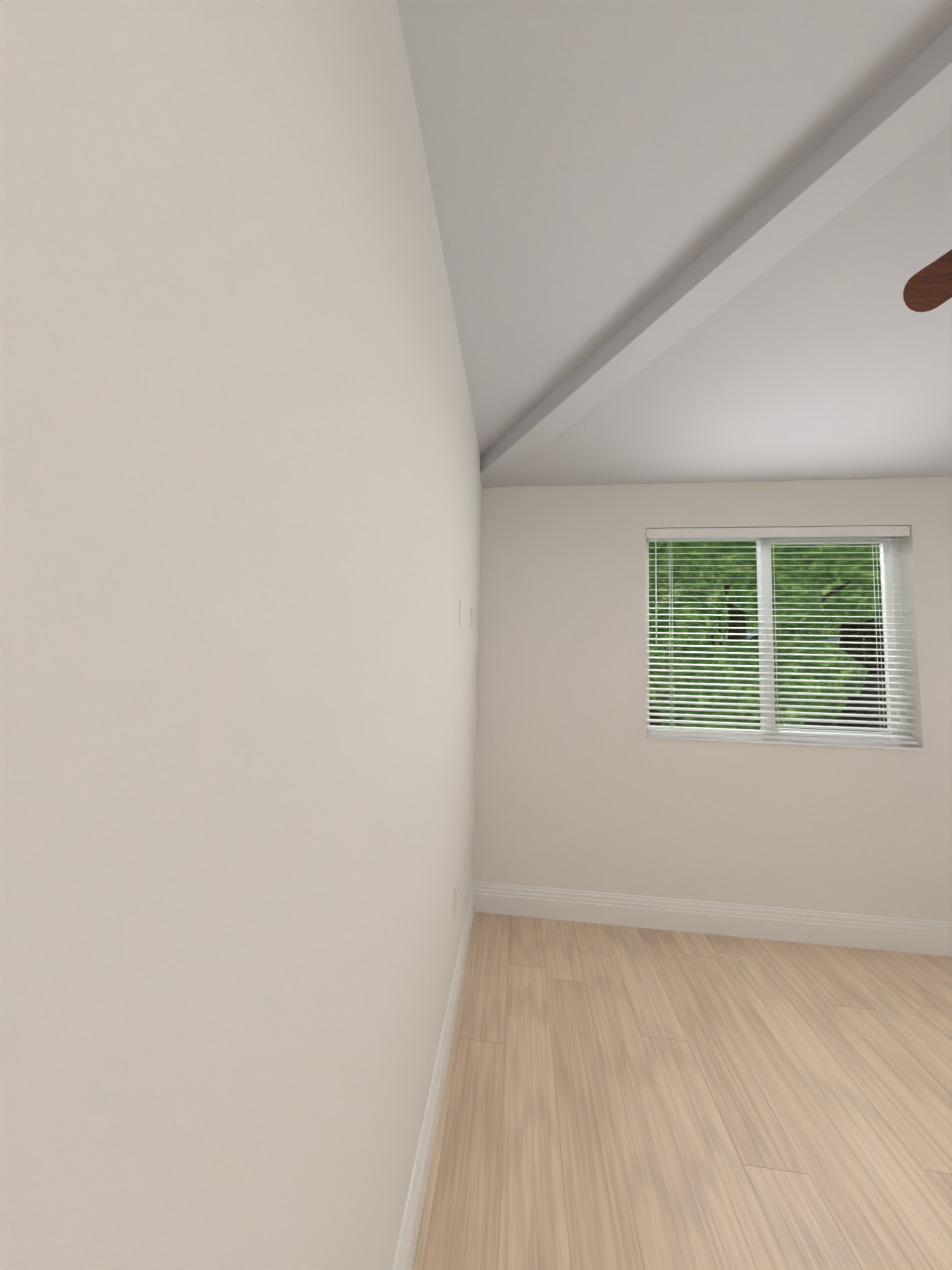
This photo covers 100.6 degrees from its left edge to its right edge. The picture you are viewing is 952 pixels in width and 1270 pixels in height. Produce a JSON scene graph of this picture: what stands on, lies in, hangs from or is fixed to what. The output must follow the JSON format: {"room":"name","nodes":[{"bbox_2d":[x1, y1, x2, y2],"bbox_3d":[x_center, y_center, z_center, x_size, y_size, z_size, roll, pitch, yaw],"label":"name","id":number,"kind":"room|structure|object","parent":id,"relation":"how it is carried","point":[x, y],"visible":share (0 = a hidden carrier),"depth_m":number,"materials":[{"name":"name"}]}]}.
{"room":"empty bedroom","nodes":[
{"label":"empty bedroom","id":0,"kind":"room"},
{"bbox_2d":[0,0,482,1269],"bbox_3d":[-0.281,0.135,0.409,0.120,2.900,4.745,1,-4,6],"label":"wall","id":1,"kind":"structure","parent":0,"point":[240,516],"depth_m":0.35,"materials":[{"name":"white paint"}]},
{"bbox_2d":[392,881,479,1269],"bbox_3d":[-0.250,1.493,0.286,0.017,0.175,4.455,1,-4,6],"label":"baseboard","id":2,"kind":"structure","parent":1,"relation":"attached to","point":[405,1252],"depth_m":1.26,"materials":[{"name":"white"}]},
{"bbox_2d":[453,880,457,916],"bbox_3d":[-0.090,1.161,1.741,0.009,0.115,0.070,1,-4,6],"label":"electrical outlet","id":3,"kind":"object","parent":1,"relation":"attached to","point":[455,900],"visible":1,"depth_m":1.72,"materials":[{"name":"white plastic"}]},
{"bbox_2d":[459,599,462,625],"bbox_3d":[-0.066,-0.100,1.761,0.007,0.115,0.070,1,-4,6],"label":"light switch","id":4,"kind":"object","parent":1,"relation":"attached to","point":[461,613],"visible":1,"depth_m":1.75,"materials":[{"name":"white plastic"}]},
{"bbox_2d":[471,608,473,629],"bbox_3d":[-0.019,-0.090,2.192,0.007,0.115,0.070,1,-4,6],"label":"light switch","id":5,"kind":"object","parent":1,"relation":"attached to","point":[472,617],"visible":1,"depth_m":2.17,"materials":[{"name":"white plastic"}]},
{"bbox_2d":[397,0,951,456],"bbox_3d":[1.489,-1.798,0.273,3.400,1.120,4.406,1,-4,6],"label":"ceiling","id":6,"kind":"structure","parent":0,"point":[601,172],"depth_m":1.10,"materials":[{"name":"white paint"}]},
{"bbox_2d":[480,24,951,488],"bbox_3d":[1.547,-1.664,0.870,0.240,1.337,5.445,5,-5,-39],"label":"ceiling beam","id":7,"kind":"structure","parent":6,"relation":"attached to","point":[903,114],"depth_m":1.40,"materials":[{"name":"white paint"}]},
{"bbox_2d":[903,249,951,311],"bbox_3d":[1.653,-0.960,0.542,1.369,1.358,1.325,1,-4,6],"label":"ceiling fan","id":8,"kind":"object","parent":7,"relation":"hanging from","point":[928,288],"visible":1,"depth_m":1.18,"materials":[{"name":"brown wood"}]},
{"bbox_2d":[412,912,951,1269],"bbox_3d":[2.000,1.643,-0.546,4.915,0.120,5.945,1,-4,6],"label":"floor","id":9,"kind":"structure","parent":0,"point":[615,1097],"depth_m":1.41,"materials":[{"name":"brown wood"}]},
{"bbox_2d":[473,477,951,921],"bbox_3d":[2.335,0.396,2.416,4.895,2.780,0.170,1,-4,6],"label":"wall","id":10,"kind":"structure","parent":0,"point":[583,783],"depth_m":2.44,"materials":[{"name":"white paint"}]},
{"bbox_2d":[476,882,951,956],"bbox_3d":[1.658,1.677,2.305,3.320,0.175,0.017,1,-4,6],"label":"baseboard","id":11,"kind":"structure","parent":10,"relation":"attached to","point":[915,936],"depth_m":2.32,"materials":[{"name":"white"}]},
{"bbox_2d":[646,537,907,744],"bbox_3d":[1.852,-0.003,2.525,1.537,1.335,0.071,1,-4,6],"label":"window","id":12,"kind":"structure","parent":10,"relation":"in","point":[888,572],"depth_m":2.47,"materials":[{"name":"white plastic"}]},
{"bbox_2d":[646,526,917,744],"bbox_3d":[1.843,-0.021,2.446,1.525,1.301,0.068,1,-4,6],"label":"window blinds","id":13,"kind":"object","parent":12,"relation":"attached to","point":[847,531],"visible":0.9,"depth_m":2.43,"materials":[{"name":"white plastic"}]},
{"bbox_2d":[647,734,924,750],"bbox_3d":[1.827,0.651,2.404,1.537,0.014,0.097,1,-4,6],"label":"window sill","id":14,"kind":"structure","parent":10,"relation":"attached to","point":[786,742],"depth_m":2.38,"materials":[{"name":"white"}]},
{"bbox_2d":[496,123,951,486],"bbox_3d":[1.548,-1.648,0.833,3.400,1.144,3.481,1,-4,6],"label":"ceiling","id":15,"kind":"structure","parent":0,"point":[824,352],"depth_m":1.87,"materials":[{"name":"white paint"}]},
{"label":"outside","id":16,"kind":"structure","parent":0,"visible":0},
{"bbox_3d":[5.026,3.309,22.087,55.000,0.230,39.830,1,-4,6],"label":"ground","id":17,"kind":"structure","parent":16,"visible":0},
{"bbox_2d":[669,556,689,570],"bbox_3d":[2.206,-1.192,8.404,5.557,6.881,5.636,1,-4,6],"label":"tree","id":18,"kind":"object","parent":17,"relation":"on","point":[678,568],"depth_m":7.01,"materials":[{"name":"green plant"}]},
{"bbox_2d":[649,603,868,729],"bbox_3d":[3.451,0.758,5.606,2.393,2.700,2.657,1,-4,6],"label":"bush","id":19,"kind":"object","parent":17,"relation":"on","point":[750,650],"depth_m":4.80,"materials":[{"name":"green plant"}]},
{"bbox_2d":[649,539,885,727],"bbox_3d":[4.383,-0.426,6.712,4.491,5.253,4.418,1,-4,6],"label":"tree","id":20,"kind":"object","parent":17,"relation":"on","point":[715,580],"depth_m":5.53,"materials":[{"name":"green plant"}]},
{"bbox_2d":[649,677,886,731],"bbox_3d":[1.453,1.423,8.367,24.900,1.520,0.110,1,-4,6],"label":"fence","id":21,"kind":"object","parent":17,"relation":"on","point":[832,724],"depth_m":7.74,"materials":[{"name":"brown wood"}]},
{"bbox_2d":[807,548,884,730],"bbox_3d":[7.079,-1.053,7.119,5.455,6.702,5.326,1,-4,6],"label":"tree","id":22,"kind":"object","parent":17,"relation":"on","point":[844,632],"depth_m":7.12,"materials":[{"name":"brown plant"}]},
{"bbox_2d":[832,621,864,660],"bbox_3d":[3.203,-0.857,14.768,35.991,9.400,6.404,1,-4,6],"label":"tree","id":23,"kind":"object","parent":17,"relation":"on","point":[863,641],"depth_m":12.68,"materials":[{"name":"green plant"}]},
{"bbox_2d":[864,619,884,720],"bbox_3d":[9.646,-1.511,9.579,6.617,8.069,5.882,1,-4,6],"label":"tree","id":24,"kind":"object","parent":17,"relation":"on","point":[870,652],"depth_m":9.53,"materials":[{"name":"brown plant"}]}
]}

